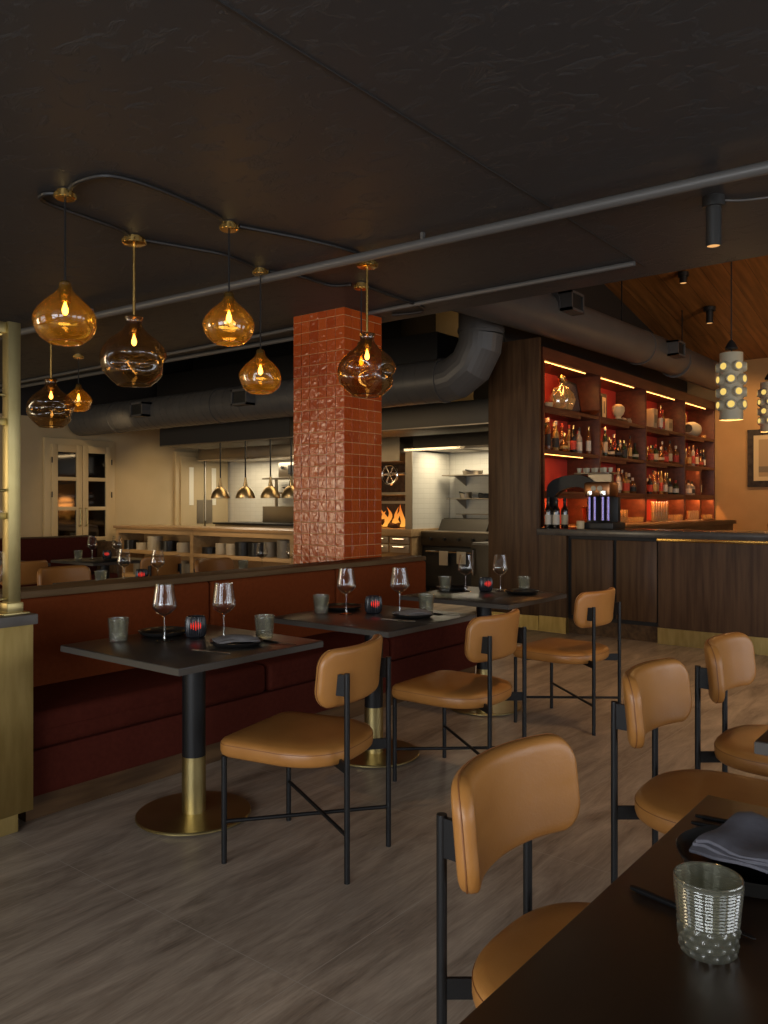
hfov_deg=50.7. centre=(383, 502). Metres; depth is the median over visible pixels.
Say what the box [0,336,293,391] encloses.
ceiling pipe
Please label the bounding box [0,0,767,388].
ceiling
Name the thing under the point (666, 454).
bottle
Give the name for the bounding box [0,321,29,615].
brass post
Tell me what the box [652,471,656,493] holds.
bottle
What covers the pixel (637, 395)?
bar shelf
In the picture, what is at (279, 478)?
shelf
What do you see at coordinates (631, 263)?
ceiling pipe
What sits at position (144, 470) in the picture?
wall
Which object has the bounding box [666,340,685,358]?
outlet
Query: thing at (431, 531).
cooktop
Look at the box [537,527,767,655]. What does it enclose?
bar counter
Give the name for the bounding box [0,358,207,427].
wall
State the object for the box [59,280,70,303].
socket
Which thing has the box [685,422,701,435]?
vase
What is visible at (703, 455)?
bottle
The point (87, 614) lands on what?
seat back
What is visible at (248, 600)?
cushion
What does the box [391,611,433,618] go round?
dinner plate
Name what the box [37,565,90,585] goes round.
dining chair
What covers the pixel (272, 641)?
table knife
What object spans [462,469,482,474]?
pan
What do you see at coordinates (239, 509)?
wall
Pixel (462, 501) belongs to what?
wall shelf
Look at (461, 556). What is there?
towel
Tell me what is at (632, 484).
bottle
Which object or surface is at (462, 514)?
wall shelf
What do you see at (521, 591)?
dinner plate
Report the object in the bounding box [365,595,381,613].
candle holder
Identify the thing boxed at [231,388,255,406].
outlet
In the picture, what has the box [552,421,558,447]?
bottle
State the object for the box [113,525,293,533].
countertop
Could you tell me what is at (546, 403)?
bowl
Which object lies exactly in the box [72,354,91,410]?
pendant lamp
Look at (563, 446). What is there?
bottle
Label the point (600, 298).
wall
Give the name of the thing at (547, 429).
bottle
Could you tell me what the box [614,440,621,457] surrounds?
bottle
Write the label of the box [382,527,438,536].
shelf
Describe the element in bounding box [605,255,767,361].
wood ceiling
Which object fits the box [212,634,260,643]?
folded napkin
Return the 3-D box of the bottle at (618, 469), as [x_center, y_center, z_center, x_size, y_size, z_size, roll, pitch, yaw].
[3.169,-0.301,10.952,0.078,0.338,0.076,0,0,-42]
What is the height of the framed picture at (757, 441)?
0.960 m
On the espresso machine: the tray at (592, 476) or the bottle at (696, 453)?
the tray at (592, 476)
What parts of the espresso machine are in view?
arch frame, panel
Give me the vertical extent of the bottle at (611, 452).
0.238 m
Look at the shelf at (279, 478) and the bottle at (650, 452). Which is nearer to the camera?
the bottle at (650, 452)
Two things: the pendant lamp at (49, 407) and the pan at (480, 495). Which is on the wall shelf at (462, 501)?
the pan at (480, 495)
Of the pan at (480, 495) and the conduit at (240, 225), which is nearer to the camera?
the conduit at (240, 225)
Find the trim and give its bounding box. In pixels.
[213,0,645,266]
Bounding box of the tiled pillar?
[293,307,381,563]
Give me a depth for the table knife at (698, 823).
1.53 m
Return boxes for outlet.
[130,402,150,417]
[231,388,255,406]
[558,290,583,315]
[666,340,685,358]
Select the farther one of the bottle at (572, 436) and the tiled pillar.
the bottle at (572, 436)
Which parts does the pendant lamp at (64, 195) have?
lamp shade, cord, bulb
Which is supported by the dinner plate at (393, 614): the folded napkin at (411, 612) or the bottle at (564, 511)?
the folded napkin at (411, 612)
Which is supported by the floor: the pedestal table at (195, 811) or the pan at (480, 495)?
the pedestal table at (195, 811)
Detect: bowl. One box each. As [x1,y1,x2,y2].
[545,402,552,406]
[579,410,599,414]
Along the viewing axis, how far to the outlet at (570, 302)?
8.37 m
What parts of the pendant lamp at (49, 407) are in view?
lamp shade, rod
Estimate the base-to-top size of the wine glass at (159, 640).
0.252 m
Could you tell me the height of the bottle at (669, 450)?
0.361 m
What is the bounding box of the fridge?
[471,541,487,610]
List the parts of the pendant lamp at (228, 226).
lamp shade, cord, bulb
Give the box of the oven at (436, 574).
[422,545,470,587]
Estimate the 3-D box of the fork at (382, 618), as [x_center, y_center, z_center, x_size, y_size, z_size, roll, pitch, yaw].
[0.075,0.607,4.194,0.190,0.006,0.020,0,0,26]
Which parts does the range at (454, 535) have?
control panel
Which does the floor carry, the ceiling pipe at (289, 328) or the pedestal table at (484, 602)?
the pedestal table at (484, 602)
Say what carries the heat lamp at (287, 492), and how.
hanging from the exhaust hood at (468, 416)
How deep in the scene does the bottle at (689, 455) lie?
13.17 m
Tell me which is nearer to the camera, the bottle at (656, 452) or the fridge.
the fridge
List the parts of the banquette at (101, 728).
rail, seat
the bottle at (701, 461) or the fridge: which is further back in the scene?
the bottle at (701, 461)
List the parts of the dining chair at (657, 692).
leg, leg, backrest, seat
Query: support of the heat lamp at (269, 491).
hanging from the exhaust hood at (468, 416)
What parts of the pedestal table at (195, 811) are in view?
plate, post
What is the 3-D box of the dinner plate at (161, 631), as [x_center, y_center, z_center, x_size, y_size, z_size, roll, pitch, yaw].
[-1.021,0.599,3.754,0.230,0.022,0.230,0,0,38]
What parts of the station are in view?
plate, shelf post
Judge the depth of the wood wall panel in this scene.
8.81 m
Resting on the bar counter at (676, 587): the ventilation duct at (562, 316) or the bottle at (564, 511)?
the bottle at (564, 511)
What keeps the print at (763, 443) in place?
attached to the framed picture at (757, 441)
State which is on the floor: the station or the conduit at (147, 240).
the station
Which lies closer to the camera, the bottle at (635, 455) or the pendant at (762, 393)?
the pendant at (762, 393)
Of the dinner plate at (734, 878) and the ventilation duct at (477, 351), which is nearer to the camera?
the dinner plate at (734, 878)
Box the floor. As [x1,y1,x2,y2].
[0,602,767,1023]
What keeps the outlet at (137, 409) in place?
attached to the ventilation duct at (477, 351)
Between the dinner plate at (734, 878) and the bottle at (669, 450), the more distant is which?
the bottle at (669, 450)
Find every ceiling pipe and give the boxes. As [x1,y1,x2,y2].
[0,160,767,339]
[0,327,292,386]
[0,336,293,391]
[368,261,635,314]
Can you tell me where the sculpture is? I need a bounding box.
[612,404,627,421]
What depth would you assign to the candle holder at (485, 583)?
5.57 m
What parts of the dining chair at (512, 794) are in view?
leg, backrest, leg, seat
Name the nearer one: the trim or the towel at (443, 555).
the trim
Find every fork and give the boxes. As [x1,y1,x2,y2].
[192,649,230,653]
[382,618,414,621]
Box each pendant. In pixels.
[715,262,746,420]
[757,374,767,432]
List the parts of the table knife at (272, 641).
handle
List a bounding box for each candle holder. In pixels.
[102,550,111,558]
[135,569,147,576]
[185,615,206,637]
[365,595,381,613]
[479,577,492,591]
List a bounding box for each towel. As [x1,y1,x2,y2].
[439,551,447,564]
[457,552,465,563]
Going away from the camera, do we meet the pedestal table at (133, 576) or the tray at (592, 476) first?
the pedestal table at (133, 576)
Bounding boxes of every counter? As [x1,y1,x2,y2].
[113,525,293,576]
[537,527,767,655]
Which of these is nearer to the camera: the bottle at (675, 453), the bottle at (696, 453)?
the bottle at (675, 453)
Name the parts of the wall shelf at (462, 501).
shelf plate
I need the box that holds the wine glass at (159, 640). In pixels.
[152,588,176,641]
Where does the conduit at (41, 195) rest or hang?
attached to the ceiling at (570, 102)
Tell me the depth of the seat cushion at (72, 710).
3.90 m
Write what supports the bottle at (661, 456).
on the bar shelf at (637, 395)
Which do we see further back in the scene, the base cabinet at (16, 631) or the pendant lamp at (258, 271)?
the pendant lamp at (258, 271)
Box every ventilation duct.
[68,313,503,435]
[453,281,718,390]
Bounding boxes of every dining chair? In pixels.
[0,560,47,584]
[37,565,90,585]
[140,555,181,575]
[194,557,233,571]
[220,634,390,884]
[392,609,526,781]
[436,733,589,1023]
[513,587,620,735]
[611,657,767,882]
[695,632,767,776]
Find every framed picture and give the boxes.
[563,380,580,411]
[747,429,767,486]
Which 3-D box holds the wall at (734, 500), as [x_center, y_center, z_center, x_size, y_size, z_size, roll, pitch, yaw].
[9.146,-0.740,11.380,9.780,4.200,0.100,0,0,38]
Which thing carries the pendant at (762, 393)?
hanging from the wood ceiling at (659, 301)
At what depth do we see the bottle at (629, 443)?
11.20 m
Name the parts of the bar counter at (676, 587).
panel, kick plate, door, finger rail, door, brass trim, kick plate, panel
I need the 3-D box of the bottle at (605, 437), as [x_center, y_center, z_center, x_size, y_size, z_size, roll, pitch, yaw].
[2.888,-0.797,10.579,0.069,0.390,0.068,0,0,-12]
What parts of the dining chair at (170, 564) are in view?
leg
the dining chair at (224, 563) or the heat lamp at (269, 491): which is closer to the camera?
the dining chair at (224, 563)
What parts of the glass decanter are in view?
arm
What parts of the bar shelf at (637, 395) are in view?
panel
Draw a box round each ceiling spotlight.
[678,271,688,283]
[702,193,724,248]
[703,306,715,323]
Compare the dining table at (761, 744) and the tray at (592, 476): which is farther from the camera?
the tray at (592, 476)
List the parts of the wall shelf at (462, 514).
shelf plate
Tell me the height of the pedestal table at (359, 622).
0.750 m
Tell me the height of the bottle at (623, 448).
0.255 m
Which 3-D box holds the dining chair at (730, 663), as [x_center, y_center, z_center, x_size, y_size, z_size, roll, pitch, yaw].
[1.489,0.941,3.013,0.541,0.837,0.511,0,0,38]
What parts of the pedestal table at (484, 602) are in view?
post, plate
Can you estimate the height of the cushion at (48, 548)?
0.475 m
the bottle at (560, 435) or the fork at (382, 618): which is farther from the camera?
the bottle at (560, 435)
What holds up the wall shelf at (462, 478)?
attached to the wall at (239, 509)
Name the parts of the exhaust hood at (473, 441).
filter panel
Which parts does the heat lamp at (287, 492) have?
lamp shade, cord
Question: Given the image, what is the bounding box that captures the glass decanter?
[548,375,575,409]
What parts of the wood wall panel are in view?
kick plate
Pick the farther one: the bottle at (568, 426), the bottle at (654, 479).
the bottle at (654, 479)
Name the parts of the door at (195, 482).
pane, push plate, push plate, pane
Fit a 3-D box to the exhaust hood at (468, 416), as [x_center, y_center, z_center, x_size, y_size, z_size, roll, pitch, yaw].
[-0.898,-1.038,11.354,6.100,0.285,0.908,0,0,38]
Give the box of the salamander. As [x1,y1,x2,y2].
[279,462,293,476]
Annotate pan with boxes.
[459,491,471,497]
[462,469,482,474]
[478,493,487,497]
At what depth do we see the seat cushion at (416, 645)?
5.72 m
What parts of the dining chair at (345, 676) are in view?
leg, leg, seat, leg, backrest, leg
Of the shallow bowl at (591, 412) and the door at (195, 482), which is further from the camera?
the door at (195, 482)
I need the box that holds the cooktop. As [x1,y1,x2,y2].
[421,530,487,533]
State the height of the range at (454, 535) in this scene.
1.130 m
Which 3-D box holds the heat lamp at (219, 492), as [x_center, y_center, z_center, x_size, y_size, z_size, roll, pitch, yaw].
[-2.438,-0.483,12.067,0.280,0.830,0.280,0,0,38]
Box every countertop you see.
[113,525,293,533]
[568,520,735,529]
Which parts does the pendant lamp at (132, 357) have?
lamp shade, rod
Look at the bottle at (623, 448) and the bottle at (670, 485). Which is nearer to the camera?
the bottle at (623, 448)
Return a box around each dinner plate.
[103,558,125,560]
[138,626,184,636]
[209,637,263,647]
[322,603,361,610]
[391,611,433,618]
[436,585,468,590]
[505,588,538,594]
[675,825,767,898]
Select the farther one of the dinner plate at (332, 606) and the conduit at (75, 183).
the dinner plate at (332, 606)
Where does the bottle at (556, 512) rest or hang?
on the bar counter at (676, 587)
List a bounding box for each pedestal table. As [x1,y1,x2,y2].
[51,556,141,578]
[53,576,134,583]
[60,624,322,836]
[269,603,475,767]
[400,586,566,715]
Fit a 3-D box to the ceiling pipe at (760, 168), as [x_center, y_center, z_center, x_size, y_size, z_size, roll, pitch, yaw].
[-0.771,-1.446,5.151,16.613,0.087,0.142,0,0,36]
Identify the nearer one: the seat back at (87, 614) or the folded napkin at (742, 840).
the folded napkin at (742, 840)
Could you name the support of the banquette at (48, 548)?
on the floor
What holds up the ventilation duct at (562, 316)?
hanging from the wood ceiling at (659, 301)
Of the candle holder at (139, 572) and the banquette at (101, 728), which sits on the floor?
the banquette at (101, 728)
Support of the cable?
attached to the ceiling at (570, 102)
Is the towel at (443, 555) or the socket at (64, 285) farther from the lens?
the towel at (443, 555)
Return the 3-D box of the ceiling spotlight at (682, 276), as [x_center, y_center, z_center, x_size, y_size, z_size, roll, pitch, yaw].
[4.011,-3.017,10.854,0.140,0.144,0.140,0,0,38]
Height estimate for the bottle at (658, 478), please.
0.339 m
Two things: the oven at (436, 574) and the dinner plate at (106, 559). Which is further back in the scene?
the oven at (436, 574)
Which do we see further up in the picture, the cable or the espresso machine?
the cable
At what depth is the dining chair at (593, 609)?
4.87 m
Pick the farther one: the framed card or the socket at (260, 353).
the framed card
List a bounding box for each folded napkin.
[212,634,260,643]
[392,609,432,615]
[689,811,767,873]
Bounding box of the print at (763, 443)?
[759,439,767,476]
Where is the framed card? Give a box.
[601,393,606,417]
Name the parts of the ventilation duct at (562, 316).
hanger rod, hanger rod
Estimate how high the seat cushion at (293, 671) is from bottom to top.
0.160 m
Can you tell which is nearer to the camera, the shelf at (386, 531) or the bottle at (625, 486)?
the bottle at (625, 486)
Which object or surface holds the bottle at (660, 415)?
on the bar shelf at (637, 395)
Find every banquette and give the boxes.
[0,535,121,588]
[0,555,476,821]
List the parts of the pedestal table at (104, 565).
post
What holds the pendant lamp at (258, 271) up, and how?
hanging from the ceiling at (570, 102)
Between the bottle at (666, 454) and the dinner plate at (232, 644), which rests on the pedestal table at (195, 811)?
the dinner plate at (232, 644)
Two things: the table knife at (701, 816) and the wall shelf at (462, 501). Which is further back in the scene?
the wall shelf at (462, 501)
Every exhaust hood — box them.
[160,399,487,448]
[197,444,293,461]
[404,431,487,452]
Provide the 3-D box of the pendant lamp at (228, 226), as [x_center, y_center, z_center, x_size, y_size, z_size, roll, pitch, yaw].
[-0.824,-1.168,4.296,0.270,0.650,0.261,0,0,-39]
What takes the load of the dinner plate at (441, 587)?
on the pedestal table at (484, 602)
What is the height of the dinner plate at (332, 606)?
0.022 m
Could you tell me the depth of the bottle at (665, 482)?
12.33 m
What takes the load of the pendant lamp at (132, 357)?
hanging from the ceiling at (570, 102)
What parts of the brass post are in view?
rail, rail, rail, post, plate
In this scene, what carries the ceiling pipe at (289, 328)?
attached to the ceiling at (570, 102)
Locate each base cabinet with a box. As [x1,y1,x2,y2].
[0,613,37,836]
[541,519,714,527]
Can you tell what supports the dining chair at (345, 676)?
on the floor
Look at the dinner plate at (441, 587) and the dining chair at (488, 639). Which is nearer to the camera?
the dining chair at (488, 639)
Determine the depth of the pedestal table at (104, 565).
8.59 m
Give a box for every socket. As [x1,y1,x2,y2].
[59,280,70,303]
[76,384,80,394]
[224,291,233,311]
[256,349,264,365]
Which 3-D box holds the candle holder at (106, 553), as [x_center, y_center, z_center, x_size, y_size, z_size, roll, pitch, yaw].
[-3.023,0.563,8.845,0.098,0.094,0.098,0,0,38]
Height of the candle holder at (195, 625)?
0.094 m
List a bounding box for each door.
[43,437,114,540]
[174,451,227,525]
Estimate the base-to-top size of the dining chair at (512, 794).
0.837 m
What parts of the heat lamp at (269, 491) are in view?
lamp shade, cord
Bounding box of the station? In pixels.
[213,477,293,527]
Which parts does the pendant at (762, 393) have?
lamp shade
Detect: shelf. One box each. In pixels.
[262,477,293,479]
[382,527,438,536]
[442,474,487,485]
[446,498,487,508]
[456,513,487,517]
[541,346,714,526]
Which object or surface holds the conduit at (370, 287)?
attached to the ceiling at (570, 102)
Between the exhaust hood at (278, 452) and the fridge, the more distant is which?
the exhaust hood at (278, 452)
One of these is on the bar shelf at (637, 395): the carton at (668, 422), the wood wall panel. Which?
the carton at (668, 422)
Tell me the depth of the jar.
8.38 m
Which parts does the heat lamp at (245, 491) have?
lamp shade, cord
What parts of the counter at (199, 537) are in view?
panel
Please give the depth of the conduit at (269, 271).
5.43 m
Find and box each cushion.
[0,536,96,571]
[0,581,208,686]
[21,571,117,586]
[33,662,264,748]
[207,569,334,636]
[249,631,388,690]
[333,561,425,631]
[338,621,469,659]
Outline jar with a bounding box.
[576,521,584,528]
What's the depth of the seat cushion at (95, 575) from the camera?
10.32 m
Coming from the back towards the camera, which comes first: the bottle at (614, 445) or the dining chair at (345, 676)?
the bottle at (614, 445)
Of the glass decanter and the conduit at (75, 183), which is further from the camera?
the glass decanter
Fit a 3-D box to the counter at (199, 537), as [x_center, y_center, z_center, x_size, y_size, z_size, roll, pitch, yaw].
[-2.273,0.868,12.179,5.080,0.985,0.760,0,0,38]
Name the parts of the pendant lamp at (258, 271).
lamp shade, cord, bulb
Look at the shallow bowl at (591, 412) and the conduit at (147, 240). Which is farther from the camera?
the shallow bowl at (591, 412)
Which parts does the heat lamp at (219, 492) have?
lamp shade, cord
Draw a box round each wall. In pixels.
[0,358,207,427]
[0,413,197,540]
[228,311,487,521]
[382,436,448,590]
[503,284,686,524]
[687,358,767,530]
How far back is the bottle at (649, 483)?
11.82 m
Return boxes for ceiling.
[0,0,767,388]
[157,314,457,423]
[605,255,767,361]
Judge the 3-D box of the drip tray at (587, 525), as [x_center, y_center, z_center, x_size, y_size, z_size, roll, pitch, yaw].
[2.296,0.235,8.487,0.353,0.069,0.333,0,0,38]
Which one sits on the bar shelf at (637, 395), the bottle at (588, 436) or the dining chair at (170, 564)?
the bottle at (588, 436)
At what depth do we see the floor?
2.89 m
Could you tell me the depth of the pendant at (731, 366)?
7.72 m
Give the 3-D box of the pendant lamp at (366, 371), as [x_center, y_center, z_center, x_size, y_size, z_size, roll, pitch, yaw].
[-0.102,-1.074,4.965,0.351,0.839,0.347,0,0,27]
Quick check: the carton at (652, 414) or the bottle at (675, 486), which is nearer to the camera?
the carton at (652, 414)
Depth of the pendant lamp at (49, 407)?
6.39 m
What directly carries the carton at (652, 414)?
on the bar shelf at (637, 395)
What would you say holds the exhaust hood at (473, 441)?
attached to the wall at (239, 509)
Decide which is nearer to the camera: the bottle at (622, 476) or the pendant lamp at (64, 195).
the pendant lamp at (64, 195)
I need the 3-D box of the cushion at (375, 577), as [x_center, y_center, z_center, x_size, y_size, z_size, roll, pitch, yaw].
[-0.040,0.712,6.166,0.125,0.497,1.092,0,0,38]
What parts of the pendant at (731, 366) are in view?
lamp shade, cord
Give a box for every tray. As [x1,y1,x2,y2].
[574,472,618,481]
[584,522,624,528]
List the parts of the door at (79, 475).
pane, handle, pane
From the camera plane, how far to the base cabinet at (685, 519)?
12.68 m
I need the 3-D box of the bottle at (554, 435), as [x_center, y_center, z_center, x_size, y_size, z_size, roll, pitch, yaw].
[2.012,-0.779,9.613,0.080,0.354,0.081,0,0,-13]
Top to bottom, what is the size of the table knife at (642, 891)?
0.008 m
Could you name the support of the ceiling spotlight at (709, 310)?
attached to the wood ceiling at (659, 301)
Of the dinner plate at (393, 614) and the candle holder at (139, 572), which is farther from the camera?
the candle holder at (139, 572)
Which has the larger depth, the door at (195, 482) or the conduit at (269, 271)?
the door at (195, 482)
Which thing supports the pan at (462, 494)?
on the wall shelf at (462, 501)
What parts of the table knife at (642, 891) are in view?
handle, blade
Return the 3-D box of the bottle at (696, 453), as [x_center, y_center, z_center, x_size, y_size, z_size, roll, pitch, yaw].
[5.223,-0.769,13.521,0.058,0.333,0.059,0,0,39]
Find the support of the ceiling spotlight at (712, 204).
attached to the ceiling at (570, 102)
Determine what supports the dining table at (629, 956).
on the floor
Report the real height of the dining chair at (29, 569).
0.837 m
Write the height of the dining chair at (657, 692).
0.837 m
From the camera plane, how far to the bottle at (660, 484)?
12.16 m
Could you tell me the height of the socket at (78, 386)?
0.102 m
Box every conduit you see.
[37,191,128,235]
[68,173,223,221]
[144,238,254,268]
[239,224,357,253]
[268,270,351,286]
[368,285,425,315]
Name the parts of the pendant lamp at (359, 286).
cord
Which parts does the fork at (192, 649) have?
handle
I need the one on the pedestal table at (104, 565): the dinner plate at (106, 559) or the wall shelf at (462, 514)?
the dinner plate at (106, 559)
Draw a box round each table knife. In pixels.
[263,640,295,644]
[630,885,755,938]
[691,820,717,826]
[695,814,727,823]
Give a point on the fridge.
(479, 550)
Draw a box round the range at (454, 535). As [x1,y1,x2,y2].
[421,518,487,591]
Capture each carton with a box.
[647,408,657,427]
[663,419,672,430]
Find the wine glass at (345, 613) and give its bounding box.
[336,569,355,614]
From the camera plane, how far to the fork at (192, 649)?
3.30 m
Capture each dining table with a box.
[459,795,767,1023]
[754,730,767,755]
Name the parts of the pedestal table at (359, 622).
post, plate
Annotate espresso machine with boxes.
[546,472,624,528]
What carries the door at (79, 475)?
in the wall at (144, 470)
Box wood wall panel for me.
[488,337,540,630]
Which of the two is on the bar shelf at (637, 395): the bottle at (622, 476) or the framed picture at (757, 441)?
the bottle at (622, 476)
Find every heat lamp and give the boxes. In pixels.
[211,443,229,497]
[236,441,254,497]
[260,439,279,497]
[281,438,293,497]
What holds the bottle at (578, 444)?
on the bar shelf at (637, 395)
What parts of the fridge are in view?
handle, door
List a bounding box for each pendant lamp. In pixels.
[26,316,74,427]
[32,188,96,345]
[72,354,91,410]
[99,234,166,387]
[202,220,253,345]
[239,267,280,393]
[337,260,395,397]
[354,282,368,344]
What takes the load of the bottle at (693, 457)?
on the bar shelf at (637, 395)
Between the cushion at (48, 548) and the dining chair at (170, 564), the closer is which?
the dining chair at (170, 564)
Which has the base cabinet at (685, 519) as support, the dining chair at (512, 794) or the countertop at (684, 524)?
the countertop at (684, 524)
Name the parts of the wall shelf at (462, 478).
shelf plate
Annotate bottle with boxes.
[545,418,550,449]
[545,497,551,527]
[551,422,556,449]
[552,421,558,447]
[552,497,559,528]
[558,423,563,450]
[559,433,568,451]
[561,497,567,527]
[567,425,569,449]
[570,425,575,452]
[576,427,581,450]
[586,427,590,453]
[602,427,607,455]
[608,440,614,456]
[612,434,616,449]
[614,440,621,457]
[615,468,620,489]
[620,470,623,492]
[621,440,626,457]
[622,472,629,492]
[625,473,630,492]
[628,436,631,458]
[629,478,635,492]
[632,443,638,459]
[647,475,652,493]
[648,445,653,460]
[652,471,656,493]
[653,445,658,461]
[657,472,659,493]
[658,405,662,428]
[659,447,664,461]
[659,471,662,490]
[662,447,668,462]
[663,473,667,493]
[667,441,672,462]
[668,479,672,493]
[672,446,678,463]
[673,480,678,493]
[685,480,691,492]
[687,446,691,465]
[691,445,694,463]
[695,447,698,465]
[699,453,703,466]
[702,450,705,466]
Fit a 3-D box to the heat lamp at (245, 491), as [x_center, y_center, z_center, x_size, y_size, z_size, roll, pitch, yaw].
[-2.006,-0.483,11.726,0.280,0.830,0.280,0,0,38]
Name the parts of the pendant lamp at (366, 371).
lamp shade, rod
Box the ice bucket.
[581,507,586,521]
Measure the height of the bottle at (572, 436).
0.340 m
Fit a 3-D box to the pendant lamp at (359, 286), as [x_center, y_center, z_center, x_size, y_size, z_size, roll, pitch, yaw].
[-0.151,-1.169,5.477,0.234,0.649,0.236,0,0,-42]
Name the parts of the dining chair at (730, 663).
leg, leg, backrest, seat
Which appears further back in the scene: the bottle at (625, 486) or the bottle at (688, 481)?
the bottle at (688, 481)
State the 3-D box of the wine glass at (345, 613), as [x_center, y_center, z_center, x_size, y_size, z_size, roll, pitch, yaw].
[-0.207,0.484,4.452,0.108,0.252,0.108,0,0,-7]
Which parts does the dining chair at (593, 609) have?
leg, leg, seat, leg, backrest, leg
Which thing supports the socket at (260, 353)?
attached to the pendant lamp at (258, 271)
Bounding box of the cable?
[725,196,767,201]
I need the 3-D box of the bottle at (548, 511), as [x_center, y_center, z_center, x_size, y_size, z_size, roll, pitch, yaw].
[1.755,0.105,8.647,0.074,0.329,0.075,0,0,7]
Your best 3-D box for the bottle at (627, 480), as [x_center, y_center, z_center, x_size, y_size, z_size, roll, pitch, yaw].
[3.459,-0.276,11.438,0.097,0.287,0.096,0,0,2]
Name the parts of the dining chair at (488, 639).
leg, leg, seat, leg, backrest, leg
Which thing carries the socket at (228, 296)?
attached to the pendant lamp at (228, 226)
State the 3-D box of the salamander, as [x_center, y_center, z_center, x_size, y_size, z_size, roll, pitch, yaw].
[-1.444,-0.581,14.169,0.850,0.260,0.350,0,0,38]

